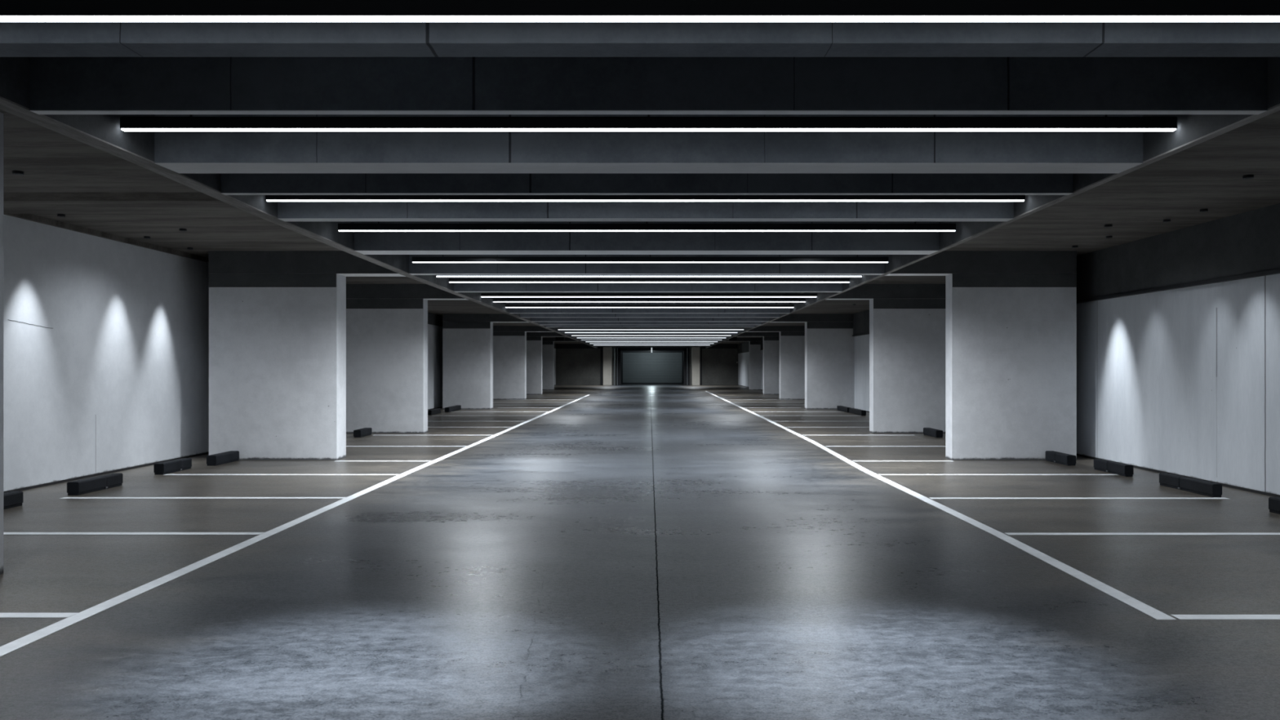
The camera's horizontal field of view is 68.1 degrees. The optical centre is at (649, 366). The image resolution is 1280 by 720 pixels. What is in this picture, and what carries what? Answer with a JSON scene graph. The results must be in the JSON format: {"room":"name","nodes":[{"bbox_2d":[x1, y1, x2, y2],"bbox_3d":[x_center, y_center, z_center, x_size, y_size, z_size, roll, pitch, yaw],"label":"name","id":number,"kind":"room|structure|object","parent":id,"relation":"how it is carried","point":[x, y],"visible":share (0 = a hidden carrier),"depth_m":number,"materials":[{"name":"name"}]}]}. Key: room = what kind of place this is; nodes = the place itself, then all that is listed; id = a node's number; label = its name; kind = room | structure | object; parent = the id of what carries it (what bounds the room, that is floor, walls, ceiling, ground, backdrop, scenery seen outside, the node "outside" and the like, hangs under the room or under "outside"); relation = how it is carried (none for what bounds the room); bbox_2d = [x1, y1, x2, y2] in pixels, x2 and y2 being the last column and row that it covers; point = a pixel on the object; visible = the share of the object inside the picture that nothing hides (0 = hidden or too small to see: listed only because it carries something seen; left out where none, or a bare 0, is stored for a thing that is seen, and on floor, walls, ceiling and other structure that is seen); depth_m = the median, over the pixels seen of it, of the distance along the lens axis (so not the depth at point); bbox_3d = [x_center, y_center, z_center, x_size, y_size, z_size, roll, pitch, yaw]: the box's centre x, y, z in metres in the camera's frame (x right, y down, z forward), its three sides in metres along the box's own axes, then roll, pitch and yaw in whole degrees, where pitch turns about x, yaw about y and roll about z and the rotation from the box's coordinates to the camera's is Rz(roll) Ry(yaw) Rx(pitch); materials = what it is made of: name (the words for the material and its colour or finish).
{"room":"parking garage","nodes":[
{"label":"parking garage","id":0,"kind":"room"},
{"bbox_2d":[3,214,555,491],"bbox_3d":[-8.224,-0.190,37.500,0.252,3.580,89.000,0,0,0],"label":"wall","id":1,"kind":"structure","parent":0,"point":[106,341],"depth_m":13.89,"materials":[{"name":"paint"}]},
{"bbox_2d":[3,384,555,493],"bbox_3d":[-8.094,1.583,37.500,0.012,0.035,89.000,0,0,0],"label":"baseboard","id":2,"kind":"structure","parent":1,"relation":"attached to","point":[204,453],"depth_m":13.86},
{"bbox_2d":[427,312,555,348],"bbox_3d":[-8.090,-1.770,49.900,0.020,0.420,64.000,0,0,0],"label":"wall band","id":3,"kind":"object","parent":1,"relation":"attached to","point":[433,319],"visible":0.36,"depth_m":35.77,"materials":[{"name":"paint"}]},
{"bbox_2d":[0,109,582,343],"bbox_3d":[-6.267,-2.080,37.850,4.265,0.200,90.300,0,0,0],"label":"ceiling","id":4,"kind":"structure","parent":0,"point":[51,161],"depth_m":12.37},
{"bbox_2d":[3,213,208,262],"bbox_3d":[-8.065,-1.945,5.150,0.070,0.070,24.300,0,0,0],"label":"cove","id":5,"kind":"object","parent":4,"relation":"attached to","point":[37,219],"visible":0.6,"depth_m":13.94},
{"bbox_2d":[3,192,250,213],"bbox_3d":[-6.105,-1.940,11.300,3.990,0.080,1.100,0,0,0],"label":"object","id":6,"kind":"structure","parent":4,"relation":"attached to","point":[13,202],"depth_m":10.98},
{"bbox_2d":[208,250,405,276],"bbox_3d":[-6.195,-1.785,17.048,3.810,0.390,1.711,0,0,0],"label":"cross beam","id":7,"kind":"structure","parent":4,"relation":"attached to","point":[339,262],"depth_m":16.19,"materials":[{"name":"paint"}]},
{"bbox_2d":[346,284,469,300],"bbox_3d":[-6.203,-1.805,23.789,3.794,0.350,2.194,0,0,0],"label":"cross beam","id":8,"kind":"structure","parent":4,"relation":"attached to","point":[426,291],"depth_m":22.69,"materials":[{"name":"paint"}]},
{"bbox_2d":[442,313,528,322],"bbox_3d":[-6.214,-1.830,36.548,3.772,0.300,2.111,0,0,0],"label":"cross beam","id":9,"kind":"structure","parent":4,"relation":"attached to","point":[492,317],"depth_m":35.49,"materials":[{"name":"paint"}]},
{"bbox_2d":[493,325,554,332],"bbox_3d":[-6.238,-1.845,47.378,3.723,0.270,2.772,0,0,0],"label":"cross beam","id":10,"kind":"structure","parent":4,"relation":"attached to","point":[495,328],"depth_m":46.00,"materials":[{"name":"paint"}]},
{"bbox_2d":[526,332,566,337],"bbox_3d":[-6.268,-1.855,55.670,3.664,0.250,2.956,0,0,0],"label":"cross beam","id":11,"kind":"structure","parent":4,"relation":"attached to","point":[528,334],"depth_m":54.20,"materials":[{"name":"paint"}]},
{"bbox_2d":[555,346,616,385],"bbox_3d":[-5.625,-0.190,82.150,5.450,3.580,0.300,0,0,0],"label":"wall","id":12,"kind":"structure","parent":0,"point":[574,366],"depth_m":82.00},
{"bbox_2d":[555,343,612,348],"bbox_3d":[-5.650,-1.775,81.950,4.900,0.410,0.100,0,0,0],"label":"trim","id":13,"kind":"structure","parent":12,"relation":"attached to","point":[557,345],"depth_m":81.90,"materials":[{"name":"black metal"}]},
{"bbox_2d":[0,383,1279,719],"bbox_3d":[-0.205,1.700,40.600,16.390,0.200,95.800,0,0,0],"label":"floor","id":14,"kind":"structure","parent":0,"point":[624,551],"depth_m":7.10,"materials":[{"name":"concrete"}]},
{"bbox_2d":[0,112,3,574],"bbox_3d":[-6.550,-0.180,7.298,3.100,3.560,1.013,0,0,0],"label":"pillar","id":15,"kind":"structure","parent":14,"relation":"on","point":[1,113],"depth_m":7.30,"materials":[{"name":"paint"}]},
{"bbox_2d":[3,491,22,509],"bbox_3d":[-7.292,1.516,10.410,0.156,0.169,1.020,0,0,0],"label":"wheel stop","id":16,"kind":"object","parent":14,"relation":"on","point":[11,499],"visible":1,"depth_m":10.75,"materials":[{"name":"black rubber"}]},
{"bbox_2d":[0,613,77,617],"bbox_3d":[-5.453,1.599,6.090,3.494,0.003,0.110,0,0,0],"label":"parking line","id":17,"kind":"object","parent":14,"relation":"on","point":[2,615],"visible":1,"depth_m":6.08,"materials":[{"name":"paint"}]},
{"bbox_2d":[66,473,123,495],"bbox_3d":[-7.172,1.516,12.275,0.156,0.169,0.990,0,0,0],"label":"wheel stop","id":18,"kind":"object","parent":14,"relation":"on","point":[77,487],"visible":1,"depth_m":12.13,"materials":[{"name":"black rubber"}]},
{"bbox_2d":[3,532,264,534],"bbox_3d":[-5.503,1.599,9.070,3.594,0.003,0.110,0,0,0],"label":"parking line","id":19,"kind":"object","parent":14,"relation":"on","point":[4,533],"visible":1,"depth_m":9.06,"materials":[{"name":"paint"}]},
{"bbox_2d":[153,457,191,474],"bbox_3d":[-7.262,1.516,14.450,0.156,0.169,0.860,0,0,0],"label":"wheel stop","id":20,"kind":"object","parent":14,"relation":"on","point":[183,464],"visible":1,"depth_m":14.30,"materials":[{"name":"black rubber"}]},
{"bbox_2d":[59,497,346,498],"bbox_3d":[-5.428,1.599,11.530,3.444,0.003,0.110,0,0,0],"label":"parking line","id":21,"kind":"object","parent":14,"relation":"on","point":[64,497],"visible":1,"depth_m":11.48,"materials":[{"name":"paint"}]},
{"bbox_2d":[206,450,239,466],"bbox_3d":[-7.070,1.516,15.710,0.160,0.169,0.860,0,0,0],"label":"wheel stop","id":22,"kind":"object","parent":14,"relation":"on","point":[222,458],"visible":1,"depth_m":15.53,"materials":[{"name":"black rubber"}]},
{"bbox_2d":[208,273,346,460],"bbox_3d":[-6.902,0.005,16.646,3.202,3.190,1.343,0,0,24],"label":"pillar","id":23,"kind":"structure","parent":14,"relation":"on","point":[277,341],"depth_m":16.20,"materials":[{"name":"paint"}]},
{"bbox_2d":[164,474,399,475],"bbox_3d":[-5.438,1.599,14.020,3.464,0.003,0.110,0,0,0],"label":"parking line","id":24,"kind":"object","parent":14,"relation":"on","point":[164,474],"visible":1,"depth_m":13.99,"materials":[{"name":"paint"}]},
{"bbox_2d":[0,394,590,657],"bbox_3d":[-3.569,1.599,23.550,0.202,0.003,60.901,0,0,0],"label":"painted line","id":25,"kind":"object","parent":14,"relation":"on","point":[22,642],"visible":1,"depth_m":7.46,"materials":[{"name":"paint"}]},
{"bbox_2d":[353,427,372,437],"bbox_3d":[-6.605,1.516,21.825,0.170,0.169,0.850,0,0,0],"label":"wheel stop","id":26,"kind":"object","parent":14,"relation":"on","point":[360,433],"visible":1,"depth_m":21.56,"materials":[{"name":"black rubber"}]},
{"bbox_2d":[346,298,427,433],"bbox_3d":[-7.075,-0.015,23.306,3.439,3.230,1.537,0,0,33],"label":"pillar","id":27,"kind":"structure","parent":14,"relation":"on","point":[387,339],"depth_m":22.70,"materials":[{"name":"paint"}]},
{"bbox_2d":[442,321,493,408],"bbox_3d":[-7.030,-0.040,36.548,2.140,3.280,2.111,0,0,0],"label":"pillar","id":28,"kind":"structure","parent":14,"relation":"on","point":[467,346],"depth_m":35.50,"materials":[{"name":"paint"}]},
{"bbox_2d":[493,331,526,399],"bbox_3d":[-7.075,-0.055,47.378,2.050,3.310,2.772,0,0,0],"label":"pillar","id":29,"kind":"structure","parent":14,"relation":"on","point":[509,348],"depth_m":46.00,"materials":[{"name":"paint"}]},
{"bbox_2d":[526,336,542,394],"bbox_3d":[-7.136,-0.065,55.671,1.630,3.330,3.193,0,0,-8],"label":"pillar","id":30,"kind":"structure","parent":14,"relation":"on","point":[534,344],"depth_m":54.20,"materials":[{"name":"paint"}]},
{"bbox_2d":[542,341,554,390],"bbox_3d":[-7.343,-0.070,66.715,1.213,3.340,3.595,0,0,-7],"label":"pillar","id":31,"kind":"structure","parent":14,"relation":"on","point":[548,347],"depth_m":64.99,"materials":[{"name":"paint"}]},
{"bbox_2d":[600,346,612,385],"bbox_3d":[-3.730,-0.050,81.700,1.000,3.300,0.600,0,0,0],"label":"pillar","id":32,"kind":"structure","parent":14,"relation":"on","point":[606,352],"depth_m":81.40,"materials":[{"name":"grey"}]},
{"bbox_2d":[616,347,689,385],"bbox_3d":[0.300,-0.010,82.475,6.400,3.220,0.250,0,0,0],"label":"frame","id":33,"kind":"object","parent":14,"relation":"on","point":[620,349],"visible":1,"depth_m":82.36,"materials":[{"name":"black metal"}]},
{"bbox_2d":[691,346,702,385],"bbox_3d":[4.105,-0.050,81.700,0.890,3.300,0.600,0,0,0],"label":"pillar","id":34,"kind":"structure","parent":14,"relation":"on","point":[696,352],"depth_m":81.40,"materials":[{"name":"grey concrete"}]},
{"bbox_2d":[749,341,761,390],"bbox_3d":[7.295,-0.070,65.246,0.790,3.340,0.508,0,0,0],"label":"pillar","id":35,"kind":"structure","parent":14,"relation":"on","point":[755,353],"depth_m":64.99,"materials":[{"name":"paint"}]},
{"bbox_2d":[763,336,779,394],"bbox_3d":[7.125,-0.065,54.446,1.130,3.330,0.508,0,0,0],"label":"pillar","id":36,"kind":"structure","parent":14,"relation":"on","point":[771,344],"depth_m":54.20,"materials":[{"name":"paint"}]},
{"bbox_2d":[779,331,804,399],"bbox_3d":[7.035,-0.055,46.246,1.310,3.310,0.508,0,0,0],"label":"pillar","id":37,"kind":"structure","parent":14,"relation":"on","point":[792,344],"depth_m":46.00,"materials":[{"name":"paint"}]},
{"bbox_2d":[804,321,854,408],"bbox_3d":[6.800,-0.040,35.746,1.780,3.280,0.508,0,0,0],"label":"pillar","id":38,"kind":"structure","parent":14,"relation":"on","point":[829,346],"depth_m":35.50,"materials":[{"name":"paint"}]},
{"bbox_2d":[869,298,945,433],"bbox_3d":[6.530,-0.015,23.536,2.320,3.230,1.688,0,0,0],"label":"pillar","id":39,"kind":"structure","parent":14,"relation":"on","point":[907,336],"depth_m":22.70,"materials":[{"name":"paint"}]},
{"bbox_2d":[923,427,942,437],"bbox_3d":[6.530,1.516,21.800,0.160,0.169,1.000,0,0,0],"label":"wheel stop","id":40,"kind":"object","parent":14,"relation":"on","point":[931,432],"visible":1,"depth_m":21.55,"materials":[{"name":"black rubber"}]},
{"bbox_2d":[705,391,1176,619],"bbox_3d":[3.535,1.599,33.992,0.251,0.003,56.018,0,0,0],"label":"painted line","id":41,"kind":"object","parent":14,"relation":"on","point":[1140,606],"visible":0.98,"depth_m":8.44,"materials":[{"name":"paint"}]},
{"bbox_2d":[879,474,1118,475],"bbox_3d":[5.203,1.599,14.020,3.594,0.003,0.110,0,0,0],"label":"parking line","id":42,"kind":"object","parent":14,"relation":"on","point":[879,474],"visible":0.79,"depth_m":13.99,"materials":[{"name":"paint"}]},
{"bbox_2d":[945,273,1076,460],"bbox_3d":[6.435,0.005,16.867,2.510,3.190,1.350,0,0,0],"label":"pillar","id":43,"kind":"structure","parent":14,"relation":"on","point":[1011,339],"depth_m":16.20,"materials":[{"name":"paint"}]},
{"bbox_2d":[1045,450,1075,465],"bbox_3d":[6.822,1.516,15.720,0.156,0.169,0.840,0,0,0],"label":"wheel stop","id":44,"kind":"object","parent":14,"relation":"on","point":[1061,458],"visible":1,"depth_m":15.56,"materials":[{"name":"black rubber"}]},
{"bbox_2d":[928,497,1228,498],"bbox_3d":[5.215,1.599,11.500,3.610,0.003,0.110,0,0,0],"label":"parking line","id":45,"kind":"object","parent":14,"relation":"on","point":[929,497],"visible":1,"depth_m":11.48,"materials":[{"name":"paint"}]},
{"bbox_2d":[1093,458,1133,476],"bbox_3d":[6.982,1.516,14.265,0.136,0.169,0.970,0,0,0],"label":"wheel stop","id":46,"kind":"object","parent":14,"relation":"on","point":[1108,466],"visible":1,"depth_m":14.10,"materials":[{"name":"black rubber"}]},
{"bbox_2d":[1005,533,1279,534],"bbox_3d":[5.357,1.599,9.050,3.885,0.003,0.110,0,0,0],"label":"parking line","id":47,"kind":"object","parent":14,"relation":"on","point":[1006,533],"visible":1,"depth_m":9.06,"materials":[{"name":"paint"}]},
{"bbox_2d":[1159,472,1222,497],"bbox_3d":[6.947,1.516,12.190,0.126,0.169,1.220,0,0,0],"label":"wheel stop","id":48,"kind":"object","parent":14,"relation":"on","point":[1211,489],"visible":1,"depth_m":12.05,"materials":[{"name":"black rubber"}]},
{"bbox_2d":[1170,614,1279,619],"bbox_3d":[5.478,1.599,6.044,4.244,0.003,0.110,0,0,0],"label":"parking line","id":49,"kind":"object","parent":14,"relation":"on","point":[1178,616],"visible":1,"depth_m":6.04,"materials":[{"name":"paint"}]},
{"bbox_2d":[1268,497,1279,514],"bbox_3d":[6.892,1.516,9.890,0.156,0.169,1.080,0,0,0],"label":"wheel stop","id":50,"kind":"object","parent":14,"relation":"on","point":[1273,502],"visible":1,"depth_m":10.34,"materials":[{"name":"black rubber"}]},
{"bbox_2d":[352,221,940,298],"bbox_3d":[-0.026,-2.080,37.850,8.217,0.200,90.300,0,0,0],"label":"ceiling","id":51,"kind":"structure","parent":0,"point":[353,221],"depth_m":25.33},
{"bbox_2d":[0,57,597,348],"bbox_3d":[-4.225,-1.783,37.450,0.769,0.387,88.900,0,0,0],"label":"girder","id":52,"kind":"object","parent":51,"relation":"attached to","point":[104,132],"visible":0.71,"depth_m":7.39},
{"bbox_2d":[0,22,1279,57],"bbox_3d":[-0.005,-1.785,4.755,7.668,0.390,0.210,0,0,0],"label":"ceiling beam","id":53,"kind":"structure","parent":51,"relation":"attached to","point":[17,39],"depth_m":4.65,"materials":[{"name":"concrete"}]},
{"bbox_2d":[0,0,1279,22],"bbox_3d":[-0.005,-1.795,4.400,7.590,0.370,0.068,0,0,0],"label":"linear light","id":54,"kind":"object","parent":51,"relation":"hanging from","point":[11,11],"visible":1,"depth_m":4.37,"materials":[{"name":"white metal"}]},
{"bbox_2d":[0,16,1279,22],"bbox_3d":[-0.005,-1.625,4.400,7.582,0.030,0.050,0,0,0],"label":"diffuser","id":55,"kind":"object","parent":54,"relation":"attached to","point":[2,19],"depth_m":4.39,"materials":[{"name":"white"}]},
{"bbox_2d":[265,195,1025,201],"bbox_3d":[-0.040,-1.840,9.730,7.780,0.280,0.068,0,0,0],"label":"linear light","id":56,"kind":"object","parent":51,"relation":"hanging from","point":[268,197],"visible":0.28,"depth_m":9.70,"materials":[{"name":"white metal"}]},
{"bbox_2d":[266,200,1024,201],"bbox_3d":[-0.040,-1.715,9.730,7.772,0.030,0.050,0,0,0],"label":"diffuser","id":57,"kind":"object","parent":56,"relation":"attached to","point":[266,200],"depth_m":9.71,"materials":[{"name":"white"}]},
{"bbox_2d":[277,201,1013,221],"bbox_3d":[-0.038,-1.785,10.270,7.908,0.390,0.200,0,0,0],"label":"ceiling beam","id":58,"kind":"structure","parent":51,"relation":"attached to","point":[286,211],"depth_m":10.17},
{"bbox_2d":[354,222,938,254],"bbox_3d":[-0.038,-1.785,13.205,8.021,0.390,0.450,0,0,0],"label":"ceiling beam","id":59,"kind":"structure","parent":51,"relation":"attached to","point":[365,242],"depth_m":12.98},
{"bbox_2d":[221,173,1072,195],"bbox_3d":[-0.021,-1.785,8.725,7.813,0.390,0.090,0,0,0],"label":"ceiling beam","id":60,"kind":"structure","parent":51,"relation":"attached to","point":[232,184],"depth_m":8.68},
{"bbox_2d":[408,254,884,275],"bbox_3d":[-0.043,-1.785,16.310,8.139,0.390,0.220,0,0,0],"label":"ceiling beam","id":61,"kind":"structure","parent":51,"relation":"attached to","point":[415,268],"depth_m":16.20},
{"bbox_2d":[337,221,955,231],"bbox_3d":[-0.030,-1.840,11.890,7.740,0.280,0.068,0,0,0],"label":"linear light","id":62,"kind":"object","parent":51,"relation":"hanging from","point":[378,227],"visible":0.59,"depth_m":11.86,"materials":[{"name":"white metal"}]},
{"bbox_2d":[338,230,955,231],"bbox_3d":[-0.030,-1.715,11.890,7.732,0.030,0.050,0,0,0],"label":"diffuser","id":63,"kind":"object","parent":62,"relation":"attached to","point":[339,230],"depth_m":11.87,"materials":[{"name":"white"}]},
{"bbox_2d":[453,282,842,292],"bbox_3d":[-0.026,-1.785,20.125,8.215,0.390,0.250,0,0,0],"label":"ceiling beam","id":64,"kind":"structure","parent":51,"relation":"attached to","point":[458,286],"depth_m":20.00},
{"bbox_2d":[29,57,1267,114],"bbox_3d":[-0.005,-1.785,5.925,7.690,0.390,0.090,0,0,0],"label":"ceiling beam","id":65,"kind":"structure","parent":51,"relation":"attached to","point":[57,85],"depth_m":5.88,"materials":[{"name":"concrete"}]},
{"bbox_2d":[154,114,1142,173],"bbox_3d":[-0.005,-1.785,7.595,7.728,0.390,0.390,0,0,0],"label":"ceiling beam","id":66,"kind":"structure","parent":51,"relation":"attached to","point":[179,152],"depth_m":7.40,"materials":[{"name":"concrete"}]},
{"bbox_2d":[120,114,1177,131],"bbox_3d":[-0.005,-1.850,6.900,7.670,0.260,0.068,0,0,0],"label":"linear light","id":67,"kind":"object","parent":51,"relation":"hanging from","point":[648,123],"visible":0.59,"depth_m":6.87,"materials":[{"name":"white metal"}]},
{"bbox_2d":[121,128,1176,131],"bbox_3d":[-0.005,-1.735,6.900,7.662,0.030,0.050,0,0,0],"label":"diffuser","id":68,"kind":"object","parent":67,"relation":"attached to","point":[122,129],"depth_m":6.88,"materials":[{"name":"white"}]},
{"bbox_2d":[480,292,817,297],"bbox_3d":[-0.010,-1.840,23.200,8.220,0.280,0.068,0,0,0],"label":"linear light","id":69,"kind":"object","parent":51,"relation":"hanging from","point":[482,295],"visible":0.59,"depth_m":23.17,"materials":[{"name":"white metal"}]},
{"bbox_2d":[480,296,816,297],"bbox_3d":[-0.010,-1.715,23.200,8.212,0.030,0.050,0,0,0],"label":"diffuser","id":70,"kind":"object","parent":69,"relation":"attached to","point":[481,296],"depth_m":23.18,"materials":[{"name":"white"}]},
{"bbox_2d":[435,275,862,277],"bbox_3d":[-0.005,-1.840,17.960,8.070,0.280,0.068,0,0,0],"label":"linear light","id":71,"kind":"object","parent":51,"relation":"hanging from","point":[437,276],"visible":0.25,"depth_m":17.94,"materials":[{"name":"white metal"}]},
{"bbox_2d":[436,275,862,277],"bbox_3d":[-0.005,-1.715,17.960,8.062,0.030,0.050,0,0,0],"label":"diffuser","id":72,"kind":"object","parent":71,"relation":"attached to","point":[437,276],"depth_m":17.94,"materials":[{"name":"white"}]},
{"bbox_2d":[448,277,849,282],"bbox_3d":[0.000,-1.840,19.170,8.100,0.280,0.068,0,0,0],"label":"linear light","id":73,"kind":"object","parent":51,"relation":"hanging from","point":[451,279],"visible":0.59,"depth_m":19.14,"materials":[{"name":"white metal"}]},
{"bbox_2d":[448,281,848,282],"bbox_3d":[0.000,-1.715,19.170,8.092,0.030,0.050,0,0,0],"label":"diffuser","id":74,"kind":"object","parent":73,"relation":"attached to","point":[449,282],"depth_m":19.15,"materials":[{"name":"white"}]},
{"bbox_2d":[493,292,805,302],"bbox_3d":[0.000,-1.840,25.000,8.240,0.280,0.068,0,0,0],"label":"linear light","id":75,"kind":"object","parent":51,"relation":"hanging from","point":[512,300],"visible":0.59,"depth_m":24.96,"materials":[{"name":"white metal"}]},
{"bbox_2d":[493,301,805,302],"bbox_3d":[0.000,-1.715,25.000,8.232,0.030,0.050,0,0,0],"label":"diffuser","id":76,"kind":"object","parent":75,"relation":"attached to","point":[493,301],"depth_m":24.98,"materials":[{"name":"white"}]},
{"bbox_2d":[509,302,790,313],"bbox_3d":[0.009,-1.785,28.150,8.312,0.390,0.300,0,0,0],"label":"ceiling beam","id":77,"kind":"structure","parent":51,"relation":"attached to","point":[512,310],"depth_m":28.00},
{"bbox_2d":[520,313,779,317],"bbox_3d":[0.019,-1.785,30.550,8.340,0.390,0.300,0,0,0],"label":"ceiling beam","id":78,"kind":"structure","parent":51,"relation":"attached to","point":[522,315],"depth_m":30.40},
{"bbox_2d":[505,297,794,307],"bbox_3d":[0.010,-1.835,27.200,8.280,0.290,0.068,0,0,0],"label":"linear light","id":79,"kind":"object","parent":51,"relation":"hanging from","point":[522,305],"visible":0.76,"depth_m":27.17,"materials":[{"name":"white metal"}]},
{"bbox_2d":[505,306,793,307],"bbox_3d":[0.010,-1.705,27.200,8.272,0.030,0.050,0,0,0],"label":"diffuser","id":80,"kind":"object","parent":79,"relation":"attached to","point":[505,307],"depth_m":27.18,"materials":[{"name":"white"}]},
{"bbox_2d":[412,254,888,262],"bbox_3d":[0.015,-1.840,15.470,7.770,0.280,0.068,0,0,0],"label":"linear light","id":81,"kind":"object","parent":51,"relation":"hanging from","point":[442,259],"visible":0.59,"depth_m":15.44,"materials":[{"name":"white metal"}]},
{"bbox_2d":[412,262,888,262],"bbox_3d":[0.015,-1.715,15.470,7.762,0.030,0.050,0,0,0],"label":"diffuser","id":82,"kind":"object","parent":81,"relation":"attached to","point":[412,262],"depth_m":15.45,"materials":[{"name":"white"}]},
{"bbox_2d":[530,317,769,321],"bbox_3d":[0.031,-1.785,33.350,8.374,0.390,0.300,0,0,0],"label":"ceiling beam","id":83,"kind":"structure","parent":51,"relation":"attached to","point":[532,319],"depth_m":33.20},
{"bbox_2d":[539,321,761,324],"bbox_3d":[0.042,-1.785,35.950,8.406,0.390,0.300,0,0,0],"label":"ceiling beam","id":84,"kind":"structure","parent":51,"relation":"attached to","point":[540,322],"depth_m":35.80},
{"bbox_2d":[545,324,755,327],"bbox_3d":[0.052,-1.785,38.150,8.432,0.390,0.300,0,0,0],"label":"ceiling beam","id":85,"kind":"structure","parent":51,"relation":"attached to","point":[546,326],"depth_m":38.00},
{"bbox_2d":[558,327,743,332],"bbox_3d":[0.075,-1.785,43.575,8.524,0.390,0.250,0,0,0],"label":"ceiling beam","id":86,"kind":"structure","parent":51,"relation":"attached to","point":[559,331],"depth_m":43.45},
{"bbox_2d":[558,327,743,329],"bbox_3d":[0.074,-1.825,43.100,8.458,0.310,0.068,0,0,0],"label":"linear light","id":87,"kind":"object","parent":51,"relation":"hanging from","point":[651,328],"visible":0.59,"depth_m":43.07,"materials":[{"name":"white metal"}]},
{"bbox_2d":[558,328,743,329],"bbox_3d":[0.074,-1.685,43.100,8.450,0.030,0.050,0,0,0],"label":"diffuser","id":88,"kind":"object","parent":87,"relation":"attached to","point":[558,329],"depth_m":43.07,"materials":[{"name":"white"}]},
{"bbox_2d":[571,335,731,337],"bbox_3d":[0.109,-1.785,51.775,8.710,0.390,0.250,0,0,0],"label":"ceiling beam","id":89,"kind":"structure","parent":51,"relation":"attached to","point":[572,336],"depth_m":51.65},
{"bbox_2d":[564,332,737,334],"bbox_3d":[0.090,-1.785,47.275,8.608,0.390,0.250,0,0,0],"label":"ceiling beam","id":90,"kind":"structure","parent":51,"relation":"attached to","point":[737,332],"depth_m":47.15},
{"bbox_2d":[576,337,726,339],"bbox_3d":[0.126,-1.785,55.875,8.804,0.390,0.250,0,0,0],"label":"ceiling beam","id":91,"kind":"structure","parent":51,"relation":"attached to","point":[576,338],"depth_m":55.75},
{"bbox_2d":[585,341,717,343],"bbox_3d":[0.162,-1.785,64.575,9.002,0.390,0.250,0,0,0],"label":"ceiling beam","id":92,"kind":"structure","parent":51,"relation":"attached to","point":[585,341],"depth_m":64.46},
{"bbox_2d":[589,343,714,345],"bbox_3d":[0.182,-1.785,69.375,9.111,0.390,0.250,0,0,0],"label":"ceiling beam","id":93,"kind":"structure","parent":51,"relation":"attached to","point":[589,344],"depth_m":69.25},
{"bbox_2d":[622,351,684,383],"bbox_3d":[0.300,-0.190,87.650,6.800,3.580,0.300,0,0,0],"label":"wall","id":94,"kind":"structure","parent":0,"point":[683,351],"depth_m":87.50,"materials":[{"name":"paint"}]},
{"bbox_2d":[621,351,683,383],"bbox_3d":[0.285,-0.050,87.275,5.710,3.300,0.450,0,0,0],"label":"door","id":95,"kind":"structure","parent":94,"relation":"in","point":[628,358],"depth_m":87.42,"materials":[{"name":"black metal"}]},
{"bbox_2d":[689,346,737,385],"bbox_3d":[5.720,-0.190,82.150,4.440,3.580,0.300,0,0,0],"label":"wall","id":96,"kind":"structure","parent":0,"point":[719,366],"depth_m":82.00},
{"bbox_2d":[693,343,737,348],"bbox_3d":[5.745,-1.775,81.950,3.890,0.410,0.100,0,0,0],"label":"cross beam","id":97,"kind":"structure","parent":96,"relation":"attached to","point":[717,345],"depth_m":81.90,"materials":[{"name":"concrete"}]},
{"bbox_2d":[719,110,1279,343],"bbox_3d":[6.036,-2.080,37.850,3.908,0.200,90.300,0,0,0],"label":"ceiling","id":98,"kind":"structure","parent":0,"point":[1208,174],"depth_m":11.50,"materials":[{"name":"concrete"}]},
{"bbox_2d":[736,332,779,336],"bbox_3d":[6.139,-1.855,54.446,3.101,0.250,0.508,0,0,0],"label":"cross beam","id":99,"kind":"structure","parent":98,"relation":"attached to","point":[744,334],"depth_m":54.20,"materials":[{"name":"paint"}]},
{"bbox_2d":[746,325,804,332],"bbox_3d":[6.076,-1.845,46.246,3.229,0.270,0.508,0,0,0],"label":"cross beam","id":100,"kind":"structure","parent":98,"relation":"attached to","point":[762,328],"depth_m":46.00,"materials":[{"name":"paint"}]},
{"bbox_2d":[769,313,853,322],"bbox_3d":[6.007,-1.830,35.746,3.366,0.300,0.508,0,0,0],"label":"cross beam","id":101,"kind":"structure","parent":98,"relation":"attached to","point":[792,317],"depth_m":35.49,"materials":[{"name":"paint"}]},
{"bbox_2d":[826,284,945,299],"bbox_3d":[5.940,-1.805,23.536,3.499,0.350,1.688,0,0,0],"label":"cross beam","id":102,"kind":"structure","parent":98,"relation":"attached to","point":[864,291],"depth_m":22.69,"materials":[{"name":"paint"}]},
{"bbox_2d":[884,250,1076,275],"bbox_3d":[5.900,-1.785,16.867,3.581,0.390,1.350,0,0,0],"label":"cross beam","id":103,"kind":"structure","parent":98,"relation":"attached to","point":[944,263],"depth_m":16.19,"materials":[{"name":"paint"}]},
{"bbox_2d":[705,57,1279,348],"bbox_3d":[4.375,-1.783,37.450,1.089,0.387,88.900,0,0,0],"label":"girder","id":104,"kind":"object","parent":98,"relation":"attached to","point":[1192,130],"visible":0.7,"depth_m":8.06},
{"bbox_2d":[737,273,1279,494],"bbox_3d":[7.815,-0.190,37.500,0.250,3.580,89.000,0,0,0],"label":"wall","id":105,"kind":"structure","parent":0,"point":[1185,381],"depth_m":13.66,"materials":[{"name":"paint"}]},
{"bbox_2d":[737,203,1279,353],"bbox_3d":[7.647,-1.557,37.450,0.085,0.845,88.900,0,0,0],"label":"beam","id":106,"kind":"structure","parent":105,"relation":"attached to","point":[1245,245],"depth_m":13.55,"materials":[{"name":"paint"}]},
{"bbox_2d":[737,384,1279,497],"bbox_3d":[7.684,1.583,37.500,0.012,0.035,89.000,0,0,0],"label":"baseboard","id":107,"kind":"structure","parent":105,"relation":"attached to","point":[1077,455],"depth_m":12.91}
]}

